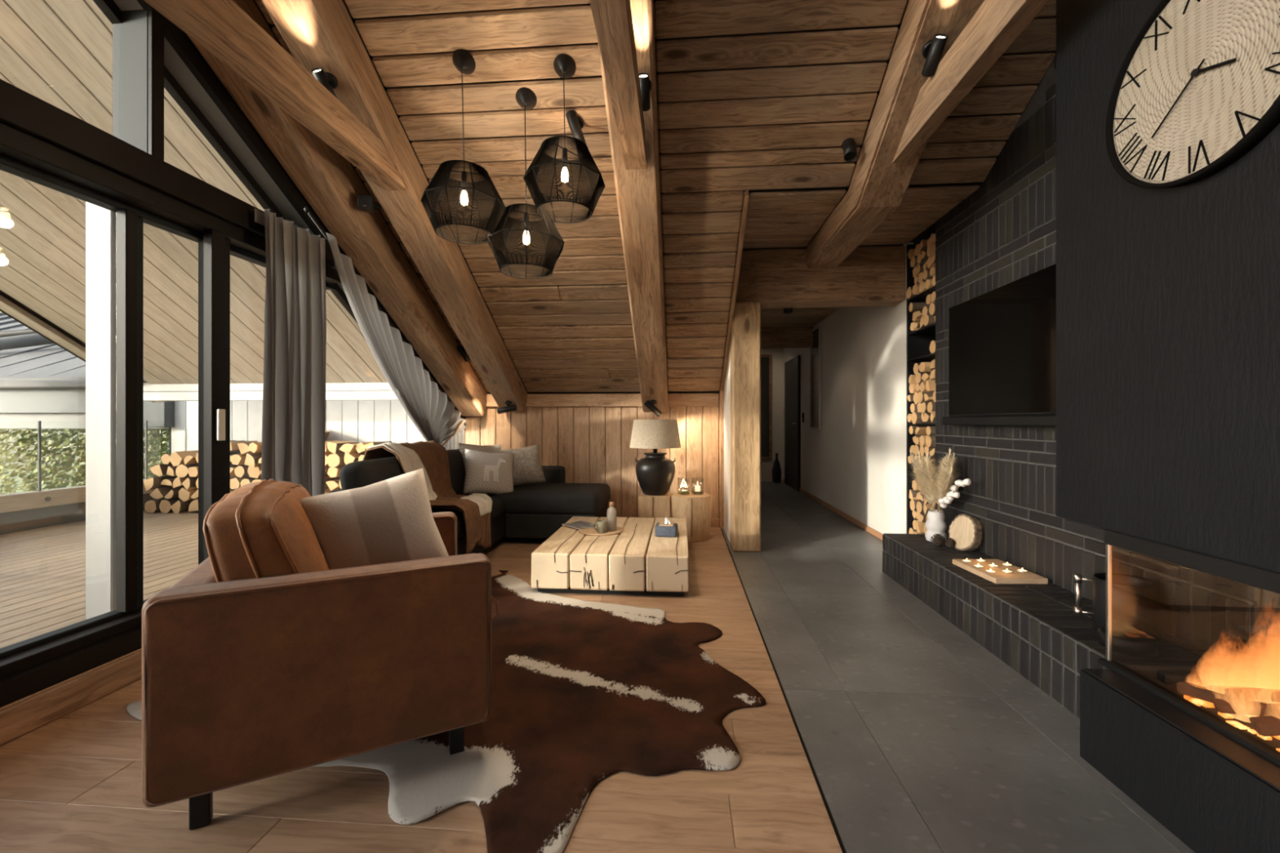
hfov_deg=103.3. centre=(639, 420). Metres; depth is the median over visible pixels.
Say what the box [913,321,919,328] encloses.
log
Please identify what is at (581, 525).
magazine
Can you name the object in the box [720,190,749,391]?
trim
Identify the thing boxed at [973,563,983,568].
tea light
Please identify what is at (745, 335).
post
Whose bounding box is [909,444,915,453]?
log
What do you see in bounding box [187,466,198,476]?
log
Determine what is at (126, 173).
window
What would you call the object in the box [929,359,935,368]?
log
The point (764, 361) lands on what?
mirror glass
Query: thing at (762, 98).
ceiling
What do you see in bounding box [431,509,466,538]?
armrest
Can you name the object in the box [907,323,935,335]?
shelf
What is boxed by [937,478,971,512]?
branch
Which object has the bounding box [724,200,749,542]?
wall
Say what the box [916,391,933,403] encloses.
log
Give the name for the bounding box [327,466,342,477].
log
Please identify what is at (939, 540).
pine cone
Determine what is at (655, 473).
table lamp
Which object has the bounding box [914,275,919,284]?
log
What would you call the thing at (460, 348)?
spotlight
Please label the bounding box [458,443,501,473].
plain pillow
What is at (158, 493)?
log
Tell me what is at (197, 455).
log
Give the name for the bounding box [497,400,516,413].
spotlight
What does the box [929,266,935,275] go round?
log
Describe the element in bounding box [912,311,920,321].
log
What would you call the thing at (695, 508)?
stool
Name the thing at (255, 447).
log
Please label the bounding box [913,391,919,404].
log
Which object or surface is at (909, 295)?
log
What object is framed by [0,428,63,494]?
tree
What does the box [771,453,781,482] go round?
floor vase
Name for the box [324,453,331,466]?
log
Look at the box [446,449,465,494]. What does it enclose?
cushion
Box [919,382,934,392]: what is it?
log
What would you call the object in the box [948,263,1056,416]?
television
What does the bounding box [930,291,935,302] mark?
log
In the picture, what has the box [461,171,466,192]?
socket
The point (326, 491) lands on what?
log
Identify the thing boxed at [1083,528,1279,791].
fireplace insert
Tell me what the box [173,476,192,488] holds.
log
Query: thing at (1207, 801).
plinth
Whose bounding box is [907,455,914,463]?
log
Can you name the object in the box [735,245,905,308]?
header beam
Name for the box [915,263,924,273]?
log
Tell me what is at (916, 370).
log
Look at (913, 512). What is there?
log
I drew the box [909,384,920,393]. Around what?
log
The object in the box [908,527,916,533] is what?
log
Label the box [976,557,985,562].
tea light
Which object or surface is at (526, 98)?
pendant lamp
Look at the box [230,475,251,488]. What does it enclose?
log
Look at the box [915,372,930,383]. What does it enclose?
log
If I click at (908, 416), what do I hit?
log
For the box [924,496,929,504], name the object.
log
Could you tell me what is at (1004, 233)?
wall
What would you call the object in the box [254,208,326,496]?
curtain
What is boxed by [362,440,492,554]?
throw blanket
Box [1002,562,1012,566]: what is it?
tea light
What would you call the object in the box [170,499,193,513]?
log
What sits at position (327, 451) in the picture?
log
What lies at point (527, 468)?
fur pillow
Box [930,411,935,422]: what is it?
log
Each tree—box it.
[0,311,169,477]
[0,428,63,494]
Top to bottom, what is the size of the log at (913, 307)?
0.076 m
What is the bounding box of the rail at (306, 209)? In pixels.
[303,206,466,426]
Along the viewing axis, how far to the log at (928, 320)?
3.82 m
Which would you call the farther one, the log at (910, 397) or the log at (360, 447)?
the log at (360, 447)
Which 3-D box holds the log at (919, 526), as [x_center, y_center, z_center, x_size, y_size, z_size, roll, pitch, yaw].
[2.325,0.830,3.973,0.280,0.096,0.073,0,0,5]
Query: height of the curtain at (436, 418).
2.004 m
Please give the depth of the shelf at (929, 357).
4.05 m
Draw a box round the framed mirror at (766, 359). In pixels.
[760,354,772,459]
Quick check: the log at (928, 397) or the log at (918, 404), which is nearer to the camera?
the log at (928, 397)
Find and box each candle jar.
[677,477,689,493]
[691,477,703,493]
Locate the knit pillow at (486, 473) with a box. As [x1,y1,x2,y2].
[462,448,514,494]
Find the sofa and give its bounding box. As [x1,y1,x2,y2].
[328,448,610,555]
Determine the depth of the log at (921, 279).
3.97 m
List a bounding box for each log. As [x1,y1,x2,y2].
[143,475,177,491]
[144,497,178,512]
[150,463,173,475]
[150,485,184,498]
[159,497,181,513]
[160,453,172,464]
[160,478,175,485]
[164,488,181,498]
[166,466,177,476]
[168,450,198,466]
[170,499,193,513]
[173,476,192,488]
[175,463,198,477]
[178,487,198,502]
[182,476,198,489]
[183,455,198,464]
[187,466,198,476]
[188,499,198,511]
[190,489,198,498]
[195,453,198,462]
[195,478,198,488]
[230,440,246,452]
[230,440,257,451]
[230,452,240,454]
[230,453,246,465]
[230,464,244,467]
[230,466,236,476]
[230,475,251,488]
[234,465,248,477]
[237,442,252,454]
[240,477,261,486]
[244,452,261,466]
[247,466,261,478]
[248,441,262,453]
[251,478,261,482]
[324,440,339,454]
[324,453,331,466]
[324,465,330,475]
[324,476,339,488]
[324,488,331,493]
[325,430,329,440]
[325,479,340,490]
[326,453,345,467]
[327,440,357,453]
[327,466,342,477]
[338,442,360,453]
[343,451,364,464]
[355,441,375,453]
[358,454,364,461]
[364,440,391,449]
[906,286,916,298]
[906,394,914,401]
[906,413,911,422]
[907,248,917,259]
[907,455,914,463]
[908,302,930,311]
[908,374,917,384]
[908,426,927,434]
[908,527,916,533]
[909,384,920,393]
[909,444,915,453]
[909,489,919,499]
[910,256,918,266]
[910,322,921,330]
[910,403,917,413]
[910,499,922,511]
[911,284,921,294]
[911,411,935,424]
[911,480,919,490]
[912,266,919,277]
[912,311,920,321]
[912,435,920,443]
[912,511,917,518]
[912,520,916,529]
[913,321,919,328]
[913,363,920,374]
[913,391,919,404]
[913,444,920,455]
[914,244,922,255]
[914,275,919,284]
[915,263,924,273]
[915,311,922,317]
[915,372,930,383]
[915,382,921,391]
[915,426,927,435]
[915,437,919,444]
[915,492,923,499]
[915,511,919,519]
[915,520,925,533]
[916,253,928,263]
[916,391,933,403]
[916,501,924,513]
[917,364,931,372]
[917,403,921,412]
[918,271,926,283]
[918,494,924,501]
[918,512,926,522]
[919,240,927,251]
[919,280,928,292]
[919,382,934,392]
[919,435,927,446]
[920,250,928,258]
[920,315,925,328]
[920,362,934,371]
[920,402,928,413]
[920,445,925,456]
[922,269,933,279]
[922,306,930,315]
[922,412,931,422]
[923,261,930,270]
[923,315,935,326]
[923,373,935,380]
[923,503,931,515]
[924,393,933,401]
[924,446,935,457]
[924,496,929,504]
[925,279,933,288]
[925,293,935,304]
[925,379,935,391]
[925,426,935,435]
[925,435,935,447]
[926,238,935,247]
[926,243,935,257]
[926,257,935,268]
[927,401,935,412]
[928,302,935,315]
[928,340,935,353]
[928,448,935,455]
[929,233,935,242]
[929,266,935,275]
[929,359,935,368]
[929,368,935,378]
[929,459,935,465]
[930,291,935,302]
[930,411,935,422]
[931,255,935,264]
[932,275,935,285]
[932,391,935,402]
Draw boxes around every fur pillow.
[300,468,448,569]
[498,444,546,486]
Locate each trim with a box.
[0,649,142,746]
[485,393,719,407]
[719,386,724,528]
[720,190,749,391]
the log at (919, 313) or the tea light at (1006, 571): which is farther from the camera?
the log at (919, 313)
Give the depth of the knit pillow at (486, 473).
4.47 m
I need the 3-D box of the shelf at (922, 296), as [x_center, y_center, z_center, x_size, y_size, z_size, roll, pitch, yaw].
[2.362,-0.994,3.944,0.337,0.012,0.469,0,0,5]
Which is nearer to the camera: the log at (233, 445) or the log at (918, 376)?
the log at (918, 376)
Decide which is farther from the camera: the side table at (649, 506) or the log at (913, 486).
the side table at (649, 506)
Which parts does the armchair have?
backrest, leg, arm, leg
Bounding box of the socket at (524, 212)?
[524,212,528,231]
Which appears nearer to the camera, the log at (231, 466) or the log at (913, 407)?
the log at (913, 407)
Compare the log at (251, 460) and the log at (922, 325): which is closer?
the log at (922, 325)
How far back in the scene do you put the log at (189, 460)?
5.73 m
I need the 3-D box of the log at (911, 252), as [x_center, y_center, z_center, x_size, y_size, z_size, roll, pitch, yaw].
[2.339,-1.358,4.118,0.280,0.074,0.075,0,0,5]
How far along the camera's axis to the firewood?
1.36 m
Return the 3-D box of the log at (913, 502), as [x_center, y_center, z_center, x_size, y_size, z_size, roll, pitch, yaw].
[2.332,0.677,4.064,0.280,0.089,0.089,0,0,5]
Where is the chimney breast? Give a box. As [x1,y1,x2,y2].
[1056,0,1279,573]
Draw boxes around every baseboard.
[616,516,719,527]
[782,478,883,540]
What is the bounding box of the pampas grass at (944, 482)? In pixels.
[908,448,963,511]
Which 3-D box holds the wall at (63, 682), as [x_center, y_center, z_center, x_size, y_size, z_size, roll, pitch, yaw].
[-2.352,1.040,0.768,0.190,0.120,9.560,0,0,5]
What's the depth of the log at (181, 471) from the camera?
5.74 m
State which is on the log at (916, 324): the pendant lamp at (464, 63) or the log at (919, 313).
the log at (919, 313)
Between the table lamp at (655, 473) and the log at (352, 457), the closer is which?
the table lamp at (655, 473)
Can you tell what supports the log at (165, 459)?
on the log at (159, 469)
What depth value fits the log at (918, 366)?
3.99 m
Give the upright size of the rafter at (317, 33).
3.605 m
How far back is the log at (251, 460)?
5.65 m
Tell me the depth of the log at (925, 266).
3.92 m
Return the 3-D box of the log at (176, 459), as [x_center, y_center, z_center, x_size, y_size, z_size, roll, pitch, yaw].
[-5.249,0.432,5.919,0.156,0.168,0.360,0,0,5]
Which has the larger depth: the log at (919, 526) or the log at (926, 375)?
the log at (919, 526)
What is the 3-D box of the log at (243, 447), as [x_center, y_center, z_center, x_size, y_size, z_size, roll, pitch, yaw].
[-4.435,0.314,5.869,0.165,0.128,0.360,0,0,5]
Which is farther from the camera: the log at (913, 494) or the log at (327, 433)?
the log at (327, 433)
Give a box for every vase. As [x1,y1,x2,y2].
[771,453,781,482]
[924,509,947,541]
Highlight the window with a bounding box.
[0,0,431,707]
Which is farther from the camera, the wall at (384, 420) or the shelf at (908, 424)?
the wall at (384, 420)
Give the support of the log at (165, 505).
on the deck
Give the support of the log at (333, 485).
on the log
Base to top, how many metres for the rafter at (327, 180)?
3.645 m
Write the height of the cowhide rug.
0.009 m
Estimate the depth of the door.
8.22 m
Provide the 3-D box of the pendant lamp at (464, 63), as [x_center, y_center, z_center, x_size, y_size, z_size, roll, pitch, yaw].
[-0.919,-1.439,2.649,0.427,0.934,0.406,0,0,-13]
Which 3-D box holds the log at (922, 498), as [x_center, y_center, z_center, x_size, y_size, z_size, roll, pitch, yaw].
[2.330,0.599,3.943,0.280,0.047,0.082,0,0,5]
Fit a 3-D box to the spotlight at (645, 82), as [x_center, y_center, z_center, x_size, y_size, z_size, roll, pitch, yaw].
[0.020,-1.611,2.471,0.072,0.144,0.153,0,0,5]
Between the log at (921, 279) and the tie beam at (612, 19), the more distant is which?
the log at (921, 279)
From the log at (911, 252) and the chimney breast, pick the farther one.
the log at (911, 252)
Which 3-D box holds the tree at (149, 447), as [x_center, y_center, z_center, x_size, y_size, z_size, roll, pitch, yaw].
[-16.241,-1.100,16.855,6.827,10.413,6.746,0,0,-11]
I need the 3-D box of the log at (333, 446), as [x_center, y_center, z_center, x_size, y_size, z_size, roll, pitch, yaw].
[-3.383,0.299,5.763,0.113,0.134,0.360,0,0,5]
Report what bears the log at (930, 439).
on the log at (927, 450)
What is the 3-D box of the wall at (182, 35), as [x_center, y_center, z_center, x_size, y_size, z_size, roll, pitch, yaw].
[-2.215,-1.919,2.512,0.188,4.027,6.060,0,0,5]
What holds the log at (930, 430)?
on the log at (930, 439)
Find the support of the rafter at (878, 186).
attached to the ceiling at (762, 98)
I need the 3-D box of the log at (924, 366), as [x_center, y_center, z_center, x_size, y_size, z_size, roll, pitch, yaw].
[2.319,-0.416,3.896,0.280,0.074,0.083,0,0,5]
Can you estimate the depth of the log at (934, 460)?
3.78 m
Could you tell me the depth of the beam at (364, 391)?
5.44 m
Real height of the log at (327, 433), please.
0.142 m
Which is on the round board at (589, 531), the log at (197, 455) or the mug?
the mug
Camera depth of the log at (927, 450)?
3.84 m
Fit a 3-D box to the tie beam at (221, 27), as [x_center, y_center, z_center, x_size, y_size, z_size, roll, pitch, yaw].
[-1.612,-1.478,1.366,0.130,0.155,3.470,0,0,5]
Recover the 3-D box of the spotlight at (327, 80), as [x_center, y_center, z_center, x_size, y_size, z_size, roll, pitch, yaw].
[-1.558,-1.661,2.508,0.072,0.144,0.154,0,0,5]
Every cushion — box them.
[206,480,329,582]
[339,456,403,490]
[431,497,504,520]
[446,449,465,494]
[463,482,610,515]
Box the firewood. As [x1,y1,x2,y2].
[1176,659,1279,751]
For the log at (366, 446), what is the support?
on the log
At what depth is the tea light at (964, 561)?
2.82 m
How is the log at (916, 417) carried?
on the niche
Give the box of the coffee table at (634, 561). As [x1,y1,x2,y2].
[531,515,688,595]
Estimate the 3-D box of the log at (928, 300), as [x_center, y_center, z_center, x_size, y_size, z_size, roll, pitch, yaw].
[2.330,-0.922,3.838,0.280,0.074,0.072,0,0,5]
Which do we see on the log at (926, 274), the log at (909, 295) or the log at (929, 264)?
the log at (929, 264)
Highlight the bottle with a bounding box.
[606,502,616,531]
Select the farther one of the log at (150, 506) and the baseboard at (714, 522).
the log at (150, 506)
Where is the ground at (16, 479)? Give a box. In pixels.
[0,459,162,494]
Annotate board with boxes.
[578,526,623,535]
[952,559,1048,583]
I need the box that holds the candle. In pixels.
[694,485,700,491]
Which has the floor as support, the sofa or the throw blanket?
the sofa
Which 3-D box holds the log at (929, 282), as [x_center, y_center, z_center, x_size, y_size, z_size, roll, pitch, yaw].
[2.327,-1.042,3.842,0.280,0.079,0.071,0,0,5]
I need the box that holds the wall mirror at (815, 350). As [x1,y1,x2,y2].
[809,324,821,430]
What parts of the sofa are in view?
frame, backrest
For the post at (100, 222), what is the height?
2.170 m
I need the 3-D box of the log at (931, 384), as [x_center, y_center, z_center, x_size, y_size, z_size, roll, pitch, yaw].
[2.308,-0.267,3.806,0.280,0.088,0.063,0,0,5]
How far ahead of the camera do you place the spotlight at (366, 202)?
3.14 m
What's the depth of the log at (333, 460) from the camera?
5.57 m
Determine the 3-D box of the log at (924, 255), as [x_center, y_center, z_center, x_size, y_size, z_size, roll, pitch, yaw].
[2.327,-1.287,3.902,0.280,0.063,0.092,0,0,5]
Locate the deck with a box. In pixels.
[0,510,198,648]
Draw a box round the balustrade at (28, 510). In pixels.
[0,421,164,534]
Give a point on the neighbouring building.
(40, 380)
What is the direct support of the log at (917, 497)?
on the log at (913, 502)
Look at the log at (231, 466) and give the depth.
5.91 m
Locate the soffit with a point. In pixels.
(58, 52)
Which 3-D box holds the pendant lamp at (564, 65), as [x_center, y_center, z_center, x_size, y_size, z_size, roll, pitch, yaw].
[-0.393,-1.485,2.647,0.412,0.795,0.432,0,0,5]
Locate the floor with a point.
(882, 726)
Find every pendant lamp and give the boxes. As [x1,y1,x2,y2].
[420,49,506,244]
[487,87,564,279]
[523,53,604,223]
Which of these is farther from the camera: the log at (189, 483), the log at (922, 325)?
the log at (189, 483)
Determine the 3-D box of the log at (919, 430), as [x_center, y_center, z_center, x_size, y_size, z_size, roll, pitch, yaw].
[2.352,0.081,4.026,0.280,0.063,0.075,0,0,5]
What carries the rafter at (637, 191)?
attached to the ceiling at (762, 98)
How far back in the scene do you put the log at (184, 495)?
5.77 m
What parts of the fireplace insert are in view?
frame, frame, frame, hearth plate, panel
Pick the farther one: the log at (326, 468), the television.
the log at (326, 468)
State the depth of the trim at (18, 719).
1.90 m
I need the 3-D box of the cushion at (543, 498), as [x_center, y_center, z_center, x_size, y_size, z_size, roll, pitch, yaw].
[-0.985,0.735,4.868,1.310,0.212,0.830,0,0,5]
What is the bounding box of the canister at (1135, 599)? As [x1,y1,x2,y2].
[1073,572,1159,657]
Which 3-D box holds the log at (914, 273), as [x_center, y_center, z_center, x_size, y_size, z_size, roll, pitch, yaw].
[2.353,-1.202,4.073,0.280,0.081,0.070,0,0,5]
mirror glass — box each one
[760,357,768,457]
[810,328,818,427]
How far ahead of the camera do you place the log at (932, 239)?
3.76 m
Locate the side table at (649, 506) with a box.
[638,492,671,520]
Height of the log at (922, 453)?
0.082 m
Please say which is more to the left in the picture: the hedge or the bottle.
the hedge
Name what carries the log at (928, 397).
on the log at (924, 405)
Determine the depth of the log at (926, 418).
3.85 m
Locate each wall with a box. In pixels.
[0,648,142,709]
[164,16,465,423]
[169,400,426,477]
[464,392,719,518]
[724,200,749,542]
[760,347,783,481]
[783,51,1264,673]
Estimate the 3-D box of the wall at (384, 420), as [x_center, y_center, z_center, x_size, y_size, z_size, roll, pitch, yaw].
[-3.762,0.450,6.045,4.048,3.300,0.030,0,0,5]
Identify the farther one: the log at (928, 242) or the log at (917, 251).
the log at (917, 251)
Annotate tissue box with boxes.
[654,516,677,537]
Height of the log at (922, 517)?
0.070 m
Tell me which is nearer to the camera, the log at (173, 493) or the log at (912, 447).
the log at (912, 447)
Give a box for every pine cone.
[929,533,946,546]
[943,537,956,547]
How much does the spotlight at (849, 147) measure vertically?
0.134 m
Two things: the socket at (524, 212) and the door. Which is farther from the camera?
the door
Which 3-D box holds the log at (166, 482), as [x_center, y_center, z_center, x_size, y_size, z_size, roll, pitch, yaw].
[-5.389,0.704,5.956,0.140,0.074,0.360,0,0,5]
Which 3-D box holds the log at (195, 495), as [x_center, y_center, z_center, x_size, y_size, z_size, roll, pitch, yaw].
[-5.037,0.830,5.924,0.112,0.106,0.360,0,0,5]
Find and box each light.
[783,307,792,314]
[961,558,971,562]
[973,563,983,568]
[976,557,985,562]
[985,568,995,573]
[987,562,998,567]
[1001,568,1012,573]
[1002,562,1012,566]
[1017,568,1027,573]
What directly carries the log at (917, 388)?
on the log at (915, 396)
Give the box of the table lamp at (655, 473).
[630,419,680,495]
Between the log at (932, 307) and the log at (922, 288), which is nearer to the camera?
the log at (932, 307)
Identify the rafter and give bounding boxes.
[186,0,487,416]
[261,0,528,411]
[597,0,667,412]
[806,0,984,268]
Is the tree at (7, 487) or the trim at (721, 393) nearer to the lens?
the trim at (721, 393)
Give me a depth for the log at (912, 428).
4.10 m
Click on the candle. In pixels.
(697, 488)
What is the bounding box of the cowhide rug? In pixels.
[126,569,765,852]
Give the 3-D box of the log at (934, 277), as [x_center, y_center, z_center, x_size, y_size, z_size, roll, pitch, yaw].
[2.330,-1.042,3.755,0.280,0.078,0.073,0,0,5]
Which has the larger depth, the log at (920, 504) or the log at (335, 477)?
the log at (335, 477)
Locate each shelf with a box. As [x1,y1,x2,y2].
[907,285,935,301]
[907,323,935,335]
[907,352,935,361]
[907,423,935,425]
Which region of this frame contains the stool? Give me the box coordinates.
[671,491,711,542]
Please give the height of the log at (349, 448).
0.121 m
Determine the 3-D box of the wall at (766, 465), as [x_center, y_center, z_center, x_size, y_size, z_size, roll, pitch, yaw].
[1.887,-0.200,9.280,1.600,2.600,0.060,0,0,5]
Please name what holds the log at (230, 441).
on the log at (231, 453)
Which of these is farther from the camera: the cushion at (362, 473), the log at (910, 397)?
the log at (910, 397)
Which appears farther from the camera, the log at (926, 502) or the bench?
the log at (926, 502)
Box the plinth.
[1080,670,1279,852]
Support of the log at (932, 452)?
on the log at (934, 460)
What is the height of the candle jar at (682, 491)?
0.155 m
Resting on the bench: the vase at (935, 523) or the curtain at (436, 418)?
the vase at (935, 523)
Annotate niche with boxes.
[906,244,935,533]
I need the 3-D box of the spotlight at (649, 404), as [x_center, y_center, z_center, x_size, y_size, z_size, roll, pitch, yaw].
[0.121,-0.127,5.004,0.184,0.173,0.099,0,0,-23]
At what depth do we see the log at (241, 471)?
5.69 m
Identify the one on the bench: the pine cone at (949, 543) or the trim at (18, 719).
the pine cone at (949, 543)
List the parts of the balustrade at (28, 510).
cap rail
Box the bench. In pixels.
[882,533,1233,719]
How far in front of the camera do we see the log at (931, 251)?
3.80 m
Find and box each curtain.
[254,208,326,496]
[325,232,466,449]
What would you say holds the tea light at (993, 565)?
on the board at (999, 577)
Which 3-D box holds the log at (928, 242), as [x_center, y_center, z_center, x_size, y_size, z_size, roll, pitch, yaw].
[2.342,-1.353,3.845,0.280,0.089,0.078,0,0,5]
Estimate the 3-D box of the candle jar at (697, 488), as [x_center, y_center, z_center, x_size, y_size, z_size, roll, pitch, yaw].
[0.540,0.610,4.752,0.114,0.155,0.112,0,0,5]
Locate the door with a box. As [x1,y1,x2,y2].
[784,355,800,491]
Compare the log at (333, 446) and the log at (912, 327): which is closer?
the log at (912, 327)
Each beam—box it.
[142,382,398,400]
[143,0,407,191]
[589,0,647,169]
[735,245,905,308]
[760,326,813,348]
[892,0,1049,163]
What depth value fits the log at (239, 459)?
5.66 m
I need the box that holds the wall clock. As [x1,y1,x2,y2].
[1105,0,1279,188]
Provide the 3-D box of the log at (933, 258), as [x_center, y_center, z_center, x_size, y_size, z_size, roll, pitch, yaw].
[2.319,-1.199,3.752,0.280,0.054,0.061,0,0,5]
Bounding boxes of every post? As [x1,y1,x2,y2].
[85,201,115,619]
[729,301,760,551]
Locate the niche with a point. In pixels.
(918, 342)
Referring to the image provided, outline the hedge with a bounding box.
[14,428,169,491]
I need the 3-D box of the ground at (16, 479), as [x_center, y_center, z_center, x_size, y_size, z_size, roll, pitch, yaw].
[-32.309,4.100,12.583,53.600,0.001,100.000,0,0,5]
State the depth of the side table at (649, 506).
4.72 m
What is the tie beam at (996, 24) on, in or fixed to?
attached to the rafter at (878, 186)
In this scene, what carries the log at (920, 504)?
on the log at (922, 517)
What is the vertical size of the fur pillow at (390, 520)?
0.476 m
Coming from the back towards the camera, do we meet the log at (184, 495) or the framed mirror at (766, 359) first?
the framed mirror at (766, 359)
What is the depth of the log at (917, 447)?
4.04 m
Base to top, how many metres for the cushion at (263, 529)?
0.433 m
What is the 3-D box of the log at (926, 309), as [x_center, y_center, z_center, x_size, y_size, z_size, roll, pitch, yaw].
[2.340,-0.841,3.898,0.280,0.086,0.082,0,0,5]
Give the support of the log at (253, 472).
on the log
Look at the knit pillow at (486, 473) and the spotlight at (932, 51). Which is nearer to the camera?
the spotlight at (932, 51)
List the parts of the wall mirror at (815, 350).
frame, frame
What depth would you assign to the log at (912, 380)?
4.12 m
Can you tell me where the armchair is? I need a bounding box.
[142,479,497,830]
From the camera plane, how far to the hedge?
10.53 m
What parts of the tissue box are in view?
panel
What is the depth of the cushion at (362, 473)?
3.23 m
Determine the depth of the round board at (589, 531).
3.77 m
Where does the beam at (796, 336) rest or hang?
attached to the ceiling at (772, 317)
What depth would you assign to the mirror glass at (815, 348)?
6.96 m
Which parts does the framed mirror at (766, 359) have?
frame rail, frame rail, frame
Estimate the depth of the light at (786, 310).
5.70 m
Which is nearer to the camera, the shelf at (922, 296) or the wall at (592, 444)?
the shelf at (922, 296)
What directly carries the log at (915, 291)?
on the niche
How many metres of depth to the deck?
3.58 m
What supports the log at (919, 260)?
on the log at (919, 268)
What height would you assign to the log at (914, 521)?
0.080 m
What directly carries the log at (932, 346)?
on the niche
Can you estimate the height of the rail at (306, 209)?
1.351 m
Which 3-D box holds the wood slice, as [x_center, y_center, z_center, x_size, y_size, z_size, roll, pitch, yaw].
[2.059,0.709,3.209,0.091,0.236,0.235,0,0,-8]
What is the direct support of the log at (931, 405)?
on the log at (926, 418)
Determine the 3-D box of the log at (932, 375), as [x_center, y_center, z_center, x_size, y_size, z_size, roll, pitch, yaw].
[2.313,-0.347,3.759,0.280,0.068,0.067,0,1,5]
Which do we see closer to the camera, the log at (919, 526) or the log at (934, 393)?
the log at (934, 393)
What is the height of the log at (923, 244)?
0.079 m
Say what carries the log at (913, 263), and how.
on the log at (914, 273)
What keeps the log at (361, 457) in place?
on the log
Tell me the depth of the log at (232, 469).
5.72 m
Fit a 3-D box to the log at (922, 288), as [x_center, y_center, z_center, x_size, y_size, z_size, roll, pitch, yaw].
[2.330,-1.043,3.926,0.280,0.082,0.075,0,0,5]
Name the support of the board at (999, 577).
on the bench
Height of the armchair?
0.889 m
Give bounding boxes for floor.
[0,481,1195,852]
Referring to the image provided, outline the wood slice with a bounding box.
[947,514,982,551]
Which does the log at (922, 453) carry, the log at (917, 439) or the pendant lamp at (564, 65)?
the log at (917, 439)
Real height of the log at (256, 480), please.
0.115 m
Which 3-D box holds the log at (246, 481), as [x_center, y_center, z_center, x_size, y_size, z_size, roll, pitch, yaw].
[-4.432,0.708,5.881,0.118,0.114,0.360,0,0,5]
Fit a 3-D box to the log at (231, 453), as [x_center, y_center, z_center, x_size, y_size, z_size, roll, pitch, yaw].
[-4.817,0.433,5.898,0.154,0.148,0.360,0,0,5]
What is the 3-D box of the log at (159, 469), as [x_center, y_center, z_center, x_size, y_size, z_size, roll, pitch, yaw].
[-5.483,0.560,5.933,0.161,0.135,0.360,0,0,5]
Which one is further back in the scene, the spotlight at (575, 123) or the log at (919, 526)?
the log at (919, 526)
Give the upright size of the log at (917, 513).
0.059 m
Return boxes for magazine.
[561,520,596,529]
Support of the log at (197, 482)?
on the log at (195, 495)
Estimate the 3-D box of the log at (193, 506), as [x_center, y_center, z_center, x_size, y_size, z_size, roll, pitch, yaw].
[-5.051,0.962,5.928,0.130,0.145,0.360,0,0,5]
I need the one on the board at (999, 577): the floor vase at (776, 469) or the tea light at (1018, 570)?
the tea light at (1018, 570)
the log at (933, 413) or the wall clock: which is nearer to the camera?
the wall clock
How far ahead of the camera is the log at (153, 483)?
5.77 m
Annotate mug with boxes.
[593,520,607,533]
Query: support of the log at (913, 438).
on the log at (917, 447)
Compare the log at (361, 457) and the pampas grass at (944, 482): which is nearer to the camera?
the pampas grass at (944, 482)
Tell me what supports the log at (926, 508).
on the log
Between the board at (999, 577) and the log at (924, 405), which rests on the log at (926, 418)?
the log at (924, 405)
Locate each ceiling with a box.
[253,0,1056,393]
[760,306,840,348]
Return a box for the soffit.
[0,0,387,402]
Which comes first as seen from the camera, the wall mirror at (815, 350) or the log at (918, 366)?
the log at (918, 366)
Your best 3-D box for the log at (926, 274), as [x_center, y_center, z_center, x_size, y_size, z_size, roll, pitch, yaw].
[2.328,-1.122,3.876,0.280,0.080,0.076,0,0,5]
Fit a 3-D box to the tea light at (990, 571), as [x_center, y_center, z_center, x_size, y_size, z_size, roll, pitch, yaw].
[1.823,0.777,2.634,0.045,0.019,0.045,0,0,5]
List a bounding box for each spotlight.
[311,67,337,99]
[357,193,381,212]
[457,344,470,361]
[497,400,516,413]
[565,110,586,145]
[639,72,651,111]
[644,400,662,417]
[841,137,857,162]
[921,33,948,76]
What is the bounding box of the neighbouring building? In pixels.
[0,312,174,429]
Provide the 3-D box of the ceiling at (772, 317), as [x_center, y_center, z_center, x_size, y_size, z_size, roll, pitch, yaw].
[1.718,-1.367,6.886,1.500,0.095,5.000,0,0,5]
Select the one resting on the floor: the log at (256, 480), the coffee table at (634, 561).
the coffee table at (634, 561)
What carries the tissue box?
on the coffee table at (634, 561)
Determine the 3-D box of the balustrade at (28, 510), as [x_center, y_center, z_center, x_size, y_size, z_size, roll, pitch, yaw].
[-6.102,0.525,2.499,0.140,1.050,8.022,0,0,5]
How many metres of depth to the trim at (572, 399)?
5.31 m
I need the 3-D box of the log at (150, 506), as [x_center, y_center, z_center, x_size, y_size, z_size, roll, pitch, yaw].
[-5.549,0.973,5.935,0.144,0.145,0.360,0,0,5]
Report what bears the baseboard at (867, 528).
attached to the wall at (1004, 233)
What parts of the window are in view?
sill rail, post, post, sloping frame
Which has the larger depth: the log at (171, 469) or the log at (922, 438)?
the log at (171, 469)

